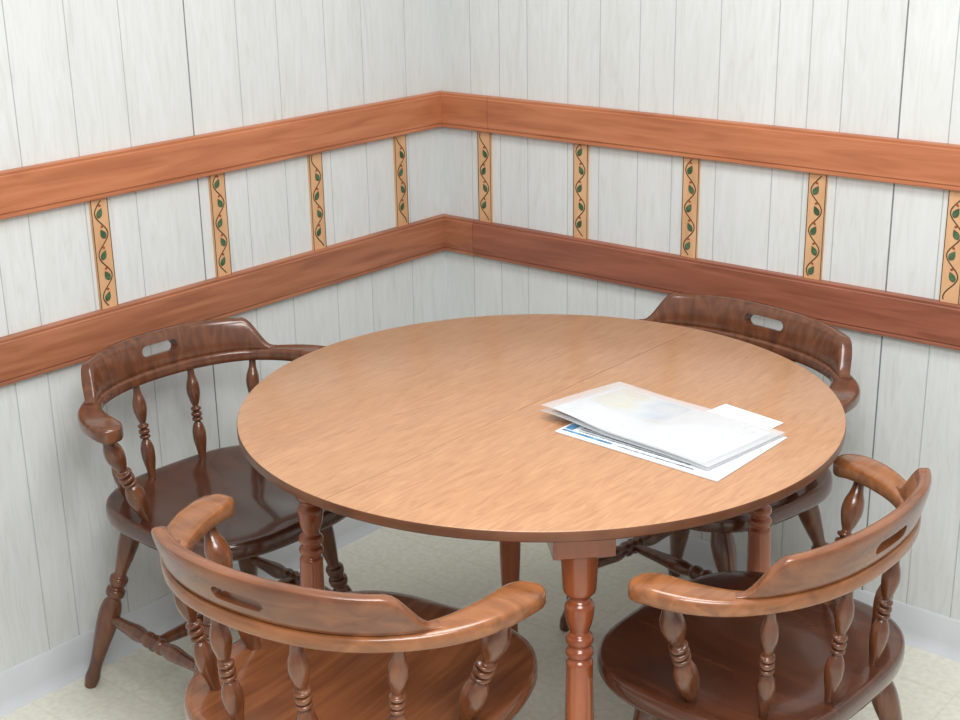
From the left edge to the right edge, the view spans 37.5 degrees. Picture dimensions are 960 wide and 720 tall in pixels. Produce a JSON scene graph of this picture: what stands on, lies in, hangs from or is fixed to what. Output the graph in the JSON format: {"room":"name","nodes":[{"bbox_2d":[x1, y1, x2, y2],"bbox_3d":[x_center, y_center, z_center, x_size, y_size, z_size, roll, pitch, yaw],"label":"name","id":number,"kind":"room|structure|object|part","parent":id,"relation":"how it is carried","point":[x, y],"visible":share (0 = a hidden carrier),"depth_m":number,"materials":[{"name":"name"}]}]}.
{"room":"dining room","nodes":[
{"label":"dining room","id":0,"kind":"room"},
{"bbox_2d":[0,0,445,672],"bbox_3d":[-1.285,-0.332,2.307,0.080,2.440,3.600,14,24,38],"label":"wall","id":1,"kind":"structure","parent":0,"point":[78,78],"depth_m":3.03,"materials":[{"name":"white wood"}]},
{"bbox_2d":[88,198,117,309],"bbox_3d":[-0.776,-0.220,2.913,0.007,0.234,0.042,14,24,38],"label":"trim","id":2,"kind":"structure","parent":1,"relation":"attached to","point":[98,209],"depth_m":2.91,"materials":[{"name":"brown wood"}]},
{"bbox_2d":[0,517,383,717],"bbox_3d":[-1.229,0.790,2.657,0.016,0.090,3.600,14,24,38],"label":"baseboard","id":3,"kind":"structure","parent":1,"relation":"attached to","point":[49,671],"depth_m":3.08,"materials":[{"name":"plastic"}]},
{"bbox_2d":[208,173,231,276],"bbox_3d":[-0.577,-0.300,3.139,0.007,0.234,0.042,14,24,38],"label":"trim","id":4,"kind":"structure","parent":1,"relation":"attached to","point":[216,183],"depth_m":3.13,"materials":[{"name":"beige paper"}]},
{"bbox_2d":[0,91,441,219],"bbox_3d":[-1.212,-0.193,2.361,0.019,0.090,3.500,14,24,38],"label":"trim","id":5,"kind":"structure","parent":1,"relation":"attached to","point":[25,190],"depth_m":3.05,"materials":[{"name":"orange wood"}]},
{"bbox_2d":[0,214,444,386],"bbox_3d":[-1.207,0.113,2.466,0.019,0.094,3.500,14,24,38],"label":"trim","id":6,"kind":"structure","parent":1,"relation":"attached to","point":[43,349],"depth_m":3.15,"materials":[{"name":"brown wood"}]},
{"bbox_2d":[307,152,326,249],"bbox_3d":[-0.387,-0.377,3.355,0.007,0.234,0.042,14,24,38],"label":"trim","id":7,"kind":"structure","parent":1,"relation":"attached to","point":[314,161],"depth_m":3.35,"materials":[{"name":"beige paper"}]},
{"bbox_2d":[393,135,408,226],"bbox_3d":[-0.199,-0.453,3.567,0.007,0.234,0.042,14,24,38],"label":"trim","id":8,"kind":"structure","parent":1,"relation":"attached to","point":[399,142],"depth_m":3.56,"materials":[{"name":"beige paper"}]},
{"bbox_2d":[0,527,959,719],"bbox_3d":[0.068,1.167,1.702,3.480,0.050,3.680,14,24,38],"label":"floor","id":9,"kind":"structure","parent":0,"point":[141,684],"depth_m":3.17,"materials":[{"name":"beige plastic"}]},
{"bbox_2d":[77,317,351,688],"bbox_3d":[-0.517,0.342,2.920,0.501,0.753,0.607,16,25,40],"label":"chair","id":10,"kind":"object","parent":9,"relation":"on","point":[264,520],"visible":0.64,"depth_m":2.92,"materials":[{"name":"brown wood"}]},
{"bbox_3d":[-0.769,0.498,2.972,0.168,0.431,0.047,-1,19,-1],"label":"leg","id":11,"kind":"part","parent":10,"relation":"part of","materials":[{"name":"brown wood"}]},
{"bbox_3d":[-0.676,0.227,2.706,0.041,0.228,0.099,16,25,40],"label":"arm post","id":12,"kind":"part","parent":10,"relation":"part of","materials":[{"name":"brown wood"}]},
{"bbox_3d":[-0.640,-0.014,2.913,0.129,0.072,0.477,16,25,40],"label":"crest rail","id":13,"kind":"part","parent":10,"relation":"part of","materials":[{"name":"brown wood"}]},
{"bbox_3d":[-0.581,0.043,2.875,0.265,0.034,0.607,16,25,40],"label":"arm rail","id":14,"kind":"part","parent":10,"relation":"part of","materials":[{"name":"brown wood"}]},
{"bbox_3d":[-0.533,0.565,2.765,0.048,0.429,0.127,11,22,31],"label":"leg","id":15,"kind":"part","parent":10,"relation":"part of","materials":[{"name":"brown wood"}]},
{"bbox_3d":[-0.499,0.282,2.881,0.448,0.043,0.460,16,25,40],"label":"seat","id":16,"kind":"part","parent":10,"relation":"part of","materials":[{"name":"brown wood"}]},
{"bbox_3d":[-0.534,0.412,3.213,0.046,0.431,0.168,-2,19,-3],"label":"leg","id":17,"kind":"part","parent":10,"relation":"part of","materials":[{"name":"brown wood"}]},
{"bbox_3d":[-0.298,0.479,3.006,0.128,0.429,0.048,-14,23,-33],"label":"leg","id":18,"kind":"part","parent":10,"relation":"part of","materials":[{"name":"brown wood"}]},
{"bbox_2d":[151,494,545,719],"bbox_3d":[-0.194,0.576,2.216,0.646,0.753,0.561,11,22,31],"label":"chair","id":19,"kind":"object","parent":9,"relation":"on","point":[300,652],"visible":1,"depth_m":2.04,"materials":[{"name":"brown wood"}]},
{"bbox_3d":[-0.401,0.367,2.281,0.105,0.228,0.046,11,22,31],"label":"arm post","id":20,"kind":"part","parent":19,"relation":"part of","materials":[{"name":"brown wood"}]},
{"bbox_3d":[-0.296,0.304,1.965,0.507,0.072,0.145,11,22,31],"label":"crest rail","id":21,"kind":"part","parent":19,"relation":"part of","materials":[{"name":"brown wood"}]},
{"bbox_3d":[-0.247,0.319,2.049,0.646,0.034,0.296,11,22,31],"label":"arm rail","id":22,"kind":"part","parent":19,"relation":"part of","materials":[{"name":"brown wood"}]},
{"bbox_3d":[-0.179,0.503,2.217,0.489,0.043,0.502,11,22,31],"label":"seat","id":23,"kind":"part","parent":19,"relation":"part of","materials":[{"name":"brown wood"}]},
{"bbox_3d":[0.005,0.445,2.031,0.105,0.228,0.046,11,22,31],"label":"arm post","id":24,"kind":"part","parent":19,"relation":"part of","materials":[{"name":"brown wood"}]},
{"bbox_2d":[237,314,845,719],"bbox_3d":[0.111,0.425,2.649,1.091,0.742,1.091,14,24,38],"label":"round table","id":25,"kind":"object","parent":9,"relation":"on","point":[444,428],"visible":0.84,"depth_m":2.41,"materials":[{"name":"laminate"}]},
{"bbox_3d":[-0.300,0.479,2.619,0.064,0.673,0.064,14,24,38],"label":"leg","id":26,"kind":"part","parent":25,"relation":"part of","materials":[{"name":"brown wood"}]},
{"bbox_3d":[0.066,0.325,3.050,0.064,0.673,0.064,14,24,38],"label":"leg","id":27,"kind":"part","parent":25,"relation":"part of","materials":[{"name":"brown wood"}]},
{"bbox_3d":[0.158,0.590,2.270,0.064,0.673,0.064,14,24,38],"label":"leg","id":28,"kind":"part","parent":25,"relation":"part of","materials":[{"name":"brown wood"}]},
{"bbox_2d":[555,419,786,481],"bbox_3d":[0.317,0.124,2.362,0.324,0.003,0.238,14,24,38],"label":"magazine","id":29,"kind":"object","parent":25,"relation":"on","point":[716,469],"visible":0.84,"depth_m":2.29,"materials":[{"name":"white paper"}]},
{"bbox_2d":[552,386,771,462],"bbox_3d":[0.305,0.100,2.388,0.359,0.022,0.207,17,26,42],"label":"folder","id":30,"kind":"object","parent":29,"relation":"on","point":[695,434],"visible":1,"depth_m":2.38,"materials":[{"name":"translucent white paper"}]},
{"bbox_2d":[706,404,782,430],"bbox_3d":[0.456,0.098,2.437,0.134,0.001,0.068,14,24,38],"label":"paper slip","id":31,"kind":"object","parent":25,"relation":"on","point":[727,411],"visible":0.88,"depth_m":2.43,"materials":[{"name":"white paper"}]},
{"bbox_3d":[0.523,0.436,2.702,0.064,0.673,0.064,14,24,38],"label":"leg","id":32,"kind":"part","parent":25,"relation":"part of","materials":[{"name":"brown wood"}]},
{"bbox_2d":[559,293,859,631],"bbox_3d":[0.472,0.289,3.022,0.501,0.753,0.710,-17,25,-39],"label":"chair","id":33,"kind":"object","parent":9,"relation":"on","point":[806,340],"visible":0.2,"depth_m":3.00,"materials":[{"name":"brown wood"}]},
{"bbox_3d":[0.239,0.426,3.132,0.148,0.429,0.048,14,24,37],"label":"leg","id":34,"kind":"part","parent":33,"relation":"part of","materials":[{"name":"brown wood"}]},
{"bbox_3d":[0.476,0.353,3.334,0.050,0.431,0.183,-2,19,-2],"label":"leg","id":35,"kind":"part","parent":33,"relation":"part of","materials":[{"name":"brown wood"}]},
{"bbox_3d":[0.511,0.519,2.846,0.048,0.429,0.148,-12,22,-29],"label":"leg","id":36,"kind":"part","parent":33,"relation":"part of","materials":[{"name":"brown wood"}]},
{"bbox_3d":[0.584,-0.069,3.013,0.129,0.072,0.557,-17,25,-39],"label":"crest rail","id":37,"kind":"part","parent":33,"relation":"part of","materials":[{"name":"brown wood"}]},
{"bbox_3d":[0.526,-0.011,2.976,0.265,0.034,0.709,-17,25,-39],"label":"arm rail","id":38,"kind":"part","parent":33,"relation":"part of","materials":[{"name":"brown wood"}]},
{"bbox_3d":[0.451,0.231,2.983,0.448,0.043,0.537,-17,25,-39],"label":"seat","id":39,"kind":"part","parent":33,"relation":"part of","materials":[{"name":"brown wood"}]},
{"bbox_3d":[0.749,0.446,3.049,0.183,0.431,0.050,1,19,6],"label":"leg","id":40,"kind":"part","parent":33,"relation":"part of","materials":[{"name":"brown wood"}]},
{"bbox_2d":[597,454,931,719],"bbox_3d":[0.456,0.539,2.291,0.466,0.753,0.639,16,25,40],"label":"chair","id":41,"kind":"object","parent":9,"relation":"on","point":[791,640],"visible":1,"depth_m":2.15,"materials":[{"name":"brown wood"}]},
{"bbox_3d":[0.243,0.711,2.297,0.134,0.429,0.045,-14,23,-34],"label":"leg","id":42,"kind":"part","parent":41,"relation":"part of","materials":[{"name":"brown wood"}]},
{"bbox_3d":[0.292,0.428,2.066,0.038,0.228,0.104,16,25,40],"label":"arm post","id":43,"kind":"part","parent":41,"relation":"part of","materials":[{"name":"brown wood"}]},
{"bbox_3d":[0.437,0.469,2.285,0.417,0.043,0.484,16,25,40],"label":"seat","id":44,"kind":"part","parent":41,"relation":"part of","materials":[{"name":"brown wood"}]},
{"bbox_3d":[0.506,0.272,2.147,0.246,0.034,0.639,16,25,40],"label":"arm rail","id":45,"kind":"part","parent":41,"relation":"part of","materials":[{"name":"brown wood"}]},
{"bbox_3d":[0.559,0.247,2.086,0.120,0.072,0.502,16,25,40],"label":"crest rail","id":46,"kind":"part","parent":41,"relation":"part of","materials":[{"name":"brown wood"}]},
{"bbox_3d":[0.617,0.309,2.398,0.038,0.228,0.104,16,25,40],"label":"arm post","id":47,"kind":"part","parent":41,"relation":"part of","materials":[{"name":"brown wood"}]},
{"bbox_3d":[0.710,0.682,2.358,0.167,0.431,0.046,-3,19,-6],"label":"leg","id":48,"kind":"part","parent":41,"relation":"part of","materials":[{"name":"brown wood"}]},
{"bbox_2d":[438,0,959,620],"bbox_3d":[1.229,-0.469,2.579,3.400,2.440,0.080,14,24,38],"label":"wall","id":49,"kind":"structure","parent":0,"point":[884,68],"depth_m":3.11,"materials":[{"name":"white wood"}]},
{"bbox_2d":[444,214,476,255],"bbox_3d":[-0.058,-0.328,3.697,0.115,0.094,0.019,14,24,38],"label":"trim","id":50,"kind":"structure","parent":49,"relation":"attached to","point":[458,231],"depth_m":3.68,"materials":[{"name":"brown wood"}]},
{"bbox_2d":[441,91,488,132],"bbox_3d":[-0.042,-0.629,3.576,0.170,0.090,0.019,14,24,38],"label":"trim","id":51,"kind":"structure","parent":49,"relation":"attached to","point":[464,111],"depth_m":3.56,"materials":[{"name":"orange wood"}]},
{"bbox_2d":[477,131,492,222],"bbox_3d":[0.013,-0.466,3.594,0.042,0.234,0.007,14,24,38],"label":"trim","id":52,"kind":"structure","parent":49,"relation":"attached to","point":[485,187],"depth_m":3.59,"materials":[{"name":"beige paper"}]},
{"bbox_2d":[573,144,588,238],"bbox_3d":[0.244,-0.407,3.411,0.042,0.234,0.007,14,24,38],"label":"trim","id":53,"kind":"structure","parent":49,"relation":"attached to","point":[580,152],"depth_m":3.41,"materials":[{"name":"beige paper"}]},
{"bbox_2d":[680,157,700,257],"bbox_3d":[0.480,-0.348,3.224,0.042,0.234,0.007,14,24,38],"label":"trim","id":54,"kind":"structure","parent":49,"relation":"attached to","point":[690,187],"depth_m":3.22,"materials":[{"name":"beige paper"}]},
{"bbox_2d":[473,220,959,350],"bbox_3d":[1.211,-0.007,2.692,3.184,0.094,0.019,14,24,38],"label":"trim","id":55,"kind":"structure","parent":49,"relation":"attached to","point":[923,320],"depth_m":3.19,"materials":[{"name":"brown wood"}]},
{"bbox_2d":[487,96,959,191],"bbox_3d":[1.227,-0.308,2.570,3.129,0.090,0.019,14,24,38],"label":"trim","id":56,"kind":"structure","parent":49,"relation":"attached to","point":[928,164],"depth_m":3.08,"materials":[{"name":"orange wood"}]},
{"bbox_2d":[616,536,959,661],"bbox_3d":[1.218,0.655,2.924,3.400,0.090,0.016,14,24,38],"label":"baseboard","id":57,"kind":"structure","parent":49,"relation":"attached to","point":[922,629],"depth_m":3.13,"materials":[{"name":"plastic"}]},
{"bbox_2d":[803,173,827,279],"bbox_3d":[0.720,-0.287,3.034,0.042,0.234,0.007,14,24,38],"label":"trim","id":58,"kind":"structure","parent":49,"relation":"attached to","point":[817,183],"depth_m":3.03,"materials":[{"name":"beige paper"}]},
{"bbox_2d":[939,190,959,303],"bbox_3d":[0.956,-0.227,2.847,0.042,0.234,0.007,14,24,38],"label":"trim","id":59,"kind":"structure","parent":49,"relation":"attached to","point":[950,274],"depth_m":2.85,"materials":[{"name":"beige paper"}]}
]}

